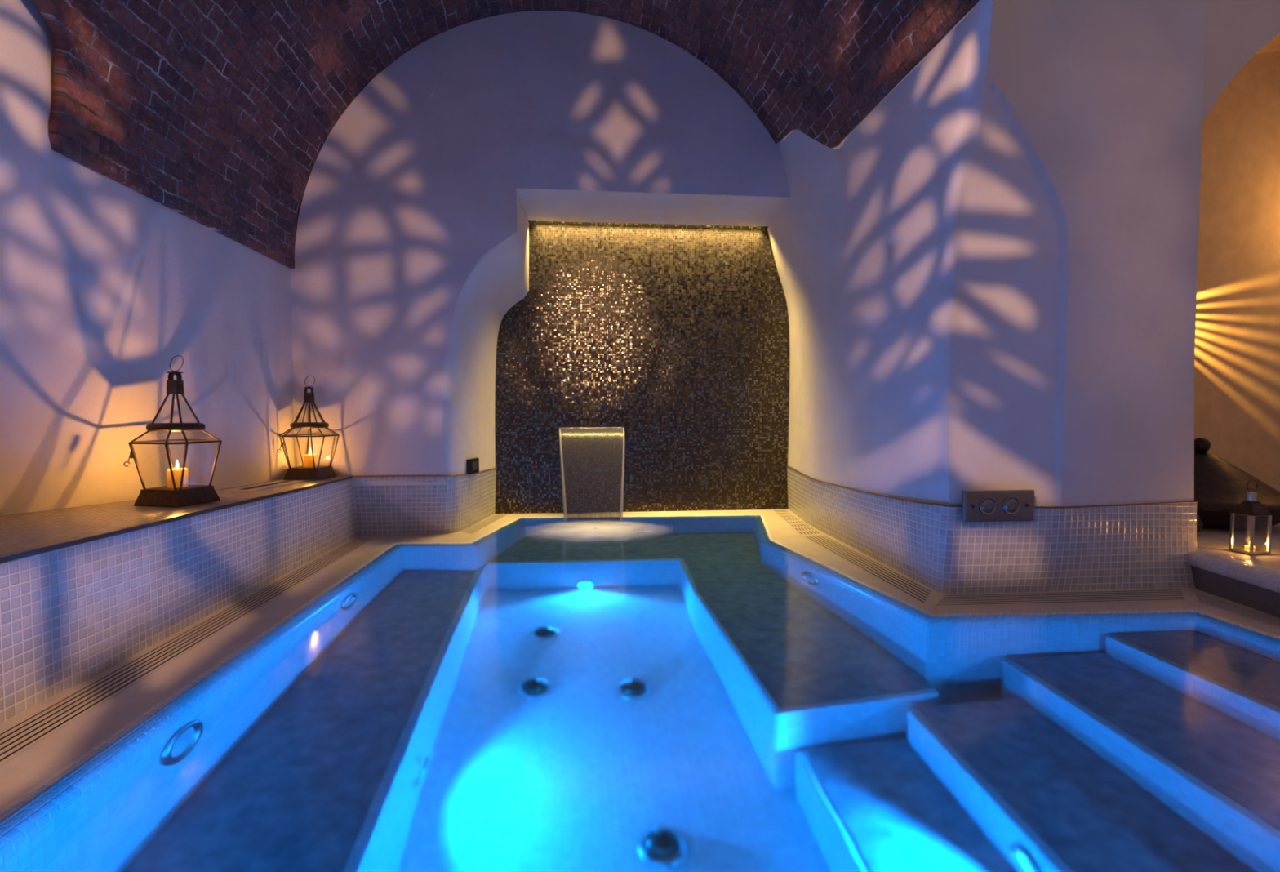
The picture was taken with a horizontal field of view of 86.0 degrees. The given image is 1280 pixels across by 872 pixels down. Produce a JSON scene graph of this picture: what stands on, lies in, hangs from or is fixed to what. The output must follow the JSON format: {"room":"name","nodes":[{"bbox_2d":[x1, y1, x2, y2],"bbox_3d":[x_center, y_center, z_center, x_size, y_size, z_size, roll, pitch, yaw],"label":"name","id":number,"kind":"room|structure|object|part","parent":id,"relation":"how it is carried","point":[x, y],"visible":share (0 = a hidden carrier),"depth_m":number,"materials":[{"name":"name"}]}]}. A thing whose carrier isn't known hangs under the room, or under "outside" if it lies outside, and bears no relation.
{"room":"indoor spa pool","nodes":[
{"label":"indoor spa pool","id":0,"kind":"room"},
{"bbox_2d":[0,0,294,515],"bbox_3d":[-2.732,-1.520,2.007,0.854,3.928,6.270,0,2,-6],"label":"wall","id":1,"kind":"structure","parent":0,"point":[103,283],"depth_m":3.34,"materials":[{"name":"paint"}]},
{"bbox_2d":[442,188,528,484],"bbox_3d":[-1.284,-0.801,5.872,0.611,2.320,1.100,0,2,-6],"label":"wall","id":2,"kind":"structure","parent":0,"point":[500,280],"depth_m":5.64,"materials":[{"name":"paint"}]},
{"bbox_2d":[466,457,479,474],"bbox_3d":[-1.388,0.248,5.713,0.038,0.125,0.200,0,2,8],"label":"wall socket","id":3,"kind":"object","parent":2,"relation":"attached to","point":[473,464],"visible":1,"depth_m":5.67,"materials":[{"name":"black plastic"}]},
{"bbox_2d":[32,0,979,268],"bbox_3d":[-0.538,-2.239,3.925,3.973,2.062,2.868,0,2,-6],"label":"ceiling","id":4,"kind":"structure","parent":0,"point":[220,114],"depth_m":4.10,"materials":[{"name":"red brick"}]},
{"bbox_2d":[290,10,790,485],"bbox_3d":[-0.699,-1.475,5.351,3.930,3.710,0.001,0,2,-6],"label":"wall","id":5,"kind":"structure","parent":0,"point":[414,183],"depth_m":5.26,"materials":[{"name":"paint"}]},
{"bbox_2d":[351,468,496,534],"bbox_3d":[-1.598,0.531,5.707,0.628,0.472,1.506,2,3,39],"label":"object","id":6,"kind":"structure","parent":5,"relation":"attached to","point":[465,501],"depth_m":5.41,"materials":[{"name":"tile"}]},
{"bbox_2d":[351,467,496,476],"bbox_3d":[-1.572,0.313,5.698,0.573,0.052,1.515,2,3,36],"label":"trim","id":7,"kind":"structure","parent":5,"relation":"attached to","point":[493,468],"depth_m":5.30,"materials":[{"name":"brown metal"}]},
{"bbox_2d":[0,509,1279,810],"bbox_3d":[0.639,0.883,3.130,7.700,0.020,7.220,0,2,-6],"label":"floor","id":8,"kind":"structure","parent":0,"point":[22,773],"depth_m":3.20,"materials":[{"name":"beige stone"}]},
{"bbox_2d":[0,475,358,724],"bbox_3d":[-2.506,0.646,2.221,0.989,0.528,6.330,0,2,-3],"label":"tiled ledge","id":9,"kind":"object","parent":8,"relation":"on","point":[86,590],"visible":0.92,"depth_m":2.83,"materials":[{"name":"tile"}]},
{"bbox_2d":[123,355,222,507],"bbox_3d":[-2.363,-0.034,3.499,0.342,0.756,0.342,0,2,11],"label":"candle lantern","id":10,"kind":"object","parent":9,"relation":"on","point":[160,496],"visible":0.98,"depth_m":3.43,"materials":[{"name":"metal"}]},
{"bbox_3d":[-2.363,0.147,3.506,0.342,0.246,0.342,0,2,11],"label":"frame","id":11,"kind":"part","parent":10,"relation":"part of","materials":[{"name":"metal"}]},
{"bbox_3d":[-2.363,-0.001,3.500,0.338,0.067,0.338,0,2,11],"label":"shoulder frame","id":12,"kind":"part","parent":10,"relation":"part of","materials":[{"name":"metal"}]},
{"bbox_3d":[-2.363,-0.138,3.495,0.181,0.164,0.181,0,2,11],"label":"roof frame","id":13,"kind":"part","parent":10,"relation":"part of","materials":[{"name":"metal"}]},
{"bbox_2d":[166,461,188,488],"bbox_3d":[-2.357,0.191,3.499,0.093,0.139,0.093,0,2,-6],"label":"candle","id":14,"kind":"object","parent":10,"relation":"on","point":[177,472],"visible":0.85,"depth_m":3.46,"materials":[{"name":"wax"}]},
{"bbox_2d":[223,480,305,490],"bbox_3d":[-2.439,0.324,4.502,0.203,0.016,0.643,0,2,0],"label":"vent","id":15,"kind":"object","parent":9,"relation":"attached to","point":[275,483],"visible":1,"depth_m":4.42,"materials":[{"name":"grey metal"}]},
{"bbox_2d":[277,375,339,479],"bbox_3d":[-2.426,-0.067,5.041,0.342,0.756,0.342,0,2,4],"label":"candle lantern","id":16,"kind":"object","parent":9,"relation":"on","point":[300,473],"visible":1,"depth_m":4.97,"materials":[{"name":"metal"}]},
{"bbox_3d":[-2.426,-0.034,5.042,0.338,0.067,0.338,0,2,4],"label":"shoulder frame","id":17,"kind":"part","parent":16,"relation":"part of","materials":[{"name":"metal"}]},
{"bbox_3d":[-2.426,-0.171,5.036,0.181,0.164,0.181,0,2,4],"label":"roof frame","id":18,"kind":"part","parent":16,"relation":"part of","materials":[{"name":"metal"}]},
{"bbox_3d":[-2.426,0.114,5.048,0.342,0.246,0.342,0,2,4],"label":"frame","id":19,"kind":"part","parent":16,"relation":"part of","materials":[{"name":"metal"}]},
{"bbox_2d":[303,448,317,466],"bbox_3d":[-2.426,0.158,5.050,0.093,0.138,0.093,0,2,-6],"label":"candle","id":20,"kind":"object","parent":16,"relation":"on","point":[308,459],"visible":0.93,"depth_m":5.01,"materials":[{"name":"wax"}]},
{"bbox_2d":[0,536,373,765],"bbox_3d":[-1.929,0.884,2.854,0.170,0.002,5.003,0,2,-4],"label":"drain grate","id":21,"kind":"object","parent":8,"relation":"on","point":[18,739],"visible":1,"depth_m":2.63,"materials":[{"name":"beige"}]},
{"bbox_2d":[459,513,508,534],"bbox_3d":[-1.349,0.757,5.957,0.131,0.002,1.049,0,2,5],"label":"drain grate","id":22,"kind":"object","parent":8,"relation":"on","point":[482,524],"visible":1,"depth_m":5.88,"materials":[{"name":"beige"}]},
{"bbox_2d":[773,509,820,534],"bbox_3d":[1.366,0.752,6.073,0.174,0.002,1.348,0,2,2],"label":"drain grate","id":23,"kind":"object","parent":8,"relation":"in","point":[802,528],"visible":1,"depth_m":5.93,"materials":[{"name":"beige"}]},
{"bbox_2d":[803,534,933,605],"bbox_3d":[1.442,0.819,4.442,0.195,0.002,1.930,0,2,-6],"label":"drain grate","id":24,"kind":"object","parent":8,"relation":"on","point":[917,593],"visible":1,"depth_m":4.24,"materials":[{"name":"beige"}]},
{"bbox_2d":[930,589,1189,606],"bbox_3d":[2.227,0.853,3.613,1.557,0.002,0.202,0,2,-5],"label":"drain grate","id":25,"kind":"object","parent":8,"relation":"on","point":[1177,594],"visible":1,"depth_m":3.61,"materials":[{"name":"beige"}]},
{"bbox_2d":[494,199,790,513],"bbox_3d":[0.074,-0.734,6.567,3.010,2.970,0.001,0,2,-6],"label":"wall","id":26,"kind":"structure","parent":0,"point":[675,335],"depth_m":6.57,"materials":[{"name":"black tile"}]},
{"bbox_2d":[556,426,626,431],"bbox_3d":[-0.459,-0.067,6.510,0.660,0.050,0.070,0,2,-6],"label":"spout","id":27,"kind":"object","parent":26,"relation":"attached to","point":[624,428],"visible":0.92,"depth_m":6.52,"materials":[{"name":"silver metal"}]},
{"bbox_2d":[767,197,813,477],"bbox_3d":[1.335,-0.817,6.140,0.235,2.330,1.137,0,2,1],"label":"wall","id":28,"kind":"structure","parent":0,"point":[782,231],"depth_m":6.07,"materials":[{"name":"paint"}]},
{"bbox_2d":[779,0,992,505],"bbox_3d":[1.472,-0.934,4.302,0.313,2.713,2.594,0,2,-9],"label":"wall","id":29,"kind":"structure","parent":0,"point":[877,215],"depth_m":4.14,"materials":[{"name":"paint"}]},
{"bbox_2d":[515,134,789,226],"bbox_3d":[0.152,-2.142,5.928,2.334,0.405,1.032,0,2,-6],"label":"wall","id":30,"kind":"structure","parent":29,"relation":"attached to","point":[550,165],"depth_m":5.46,"materials":[{"name":"paint"}]},
{"bbox_2d":[786,465,1198,508],"bbox_3d":[1.713,0.352,4.974,1.378,0.058,3.350,-1,3,-31],"label":"trim","id":31,"kind":"structure","parent":29,"relation":"attached to","point":[900,499],"depth_m":3.83,"materials":[{"name":"brown metal"}]},
{"bbox_2d":[948,0,1206,506],"bbox_3d":[2.533,-1.082,3.930,1.108,2.960,3.084,2,3,35],"label":"wall pillar","id":32,"kind":"structure","parent":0,"point":[1072,353],"depth_m":3.72,"materials":[{"name":"paint"}]},
{"bbox_2d":[786,466,1197,594],"bbox_3d":[2.212,0.552,5.277,1.600,0.466,3.125,0,2,-6],"label":"tiled wall","id":33,"kind":"structure","parent":32,"relation":"attached to","point":[1144,546],"depth_m":3.79,"materials":[{"name":"tile"}]},
{"bbox_2d":[960,489,1034,522],"bbox_3d":[1.904,0.371,3.676,0.414,0.169,0.044,0,2,-6],"label":"switch plate","id":34,"kind":"object","parent":32,"relation":"attached to","point":[980,505],"visible":1,"depth_m":3.65,"materials":[{"name":"grey metal"}]},
{"bbox_2d":[1188,487,1279,617],"bbox_3d":[5.499,0.740,3.959,5.260,0.198,5.690,0,2,-6],"label":"ledge","id":35,"kind":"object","parent":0,"point":[1252,581],"depth_m":3.64,"materials":[{"name":"stone"}]},
{"bbox_2d":[1194,437,1279,528],"bbox_3d":[3.931,0.307,4.822,1.090,0.595,1.090,0,2,-6],"label":"pot","id":36,"kind":"object","parent":35,"relation":"on","point":[1220,485],"visible":0.58,"depth_m":4.47,"materials":[{"name":"brown ceramic"}]},
{"bbox_3d":[3.931,0.287,4.821,1.090,0.344,1.090,0,2,-6],"label":"lid","id":37,"kind":"part","parent":36,"relation":"part of","materials":[{"name":"brown metal"}]},
{"bbox_2d":[1229,479,1272,555],"bbox_3d":[3.387,0.442,3.806,0.126,0.406,0.126,0,2,-9],"label":"candle lantern","id":38,"kind":"object","parent":35,"relation":"on","point":[1251,507],"visible":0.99,"depth_m":3.78,"materials":[{"name":"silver metal"}]},
{"bbox_2d":[1244,542,1255,550],"bbox_3d":[3.383,0.604,3.807,0.044,0.050,0.044,0,2,-6],"label":"candle","id":39,"kind":"object","parent":38,"relation":"in","point":[1246,547],"visible":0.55,"depth_m":3.80,"materials":[{"name":"wax"}]},
{"bbox_3d":[3.387,0.529,3.809,0.122,0.207,0.122,0,2,-9],"label":"frame","id":40,"kind":"part","parent":38,"relation":"part of","materials":[{"name":"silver metal"}]},
{"bbox_2d":[1194,51,1279,487],"bbox_3d":[6.332,-1.830,6.811,6.000,4.900,0.001,0,2,-6],"label":"wall","id":41,"kind":"structure","parent":0,"point":[1237,355],"depth_m":6.78,"materials":[{"name":"paint"}]},
{"bbox_2d":[1202,0,1279,122],"bbox_3d":[6.136,-1.928,5.781,6.600,5.020,0.001,0,2,-6],"label":"wall","id":42,"kind":"structure","parent":0,"point":[1236,30],"depth_m":5.60,"materials":[{"name":"paint"}]},
{"bbox_2d":[1204,33,1279,118],"bbox_3d":[6.532,-1.600,6.338,4.600,4.319,1.000,0,2,-6],"label":"wall","id":43,"kind":"structure","parent":0,"point":[1273,45],"depth_m":6.57,"materials":[{"name":"paint"}]},
{"bbox_3d":[0.471,1.612,3.524,4.366,1.290,5.708,0,2,-6],"label":"basin","id":44,"kind":"object","parent":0,"visible":0},
{"bbox_2d":[0,514,1279,820],"bbox_3d":[0.471,0.912,3.496,4.540,0.112,5.880,0,2,-6],"label":"pool coping","id":45,"kind":"object","parent":44,"relation":"on","point":[42,786],"visible":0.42,"depth_m":3.26,"materials":[{"name":"stone"}]},
{"bbox_2d":[0,515,1279,871],"bbox_3d":[0.471,0.863,3.494,4.491,0.001,5.832,0,2,-6],"label":"pool water","id":46,"kind":"object","parent":45,"relation":"in","point":[665,693],"visible":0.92,"depth_m":2.14,"materials":[{"name":"blue liquid"}]},
{"bbox_2d":[559,428,624,521],"bbox_3d":[-0.434,0.354,6.279,0.610,0.836,0.446,0,2,-6],"label":"waterfall","id":47,"kind":"object","parent":46,"relation":"on","point":[592,460],"visible":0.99,"depth_m":6.20,"materials":[{"name":"liquid"}]},
{"bbox_2d":[552,524,632,536],"bbox_3d":[-0.363,0.763,5.608,1.480,0.019,1.200,0,2,-6],"label":"foam","id":48,"kind":"object","parent":46,"relation":"on","point":[585,530],"visible":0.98,"depth_m":5.56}
]}

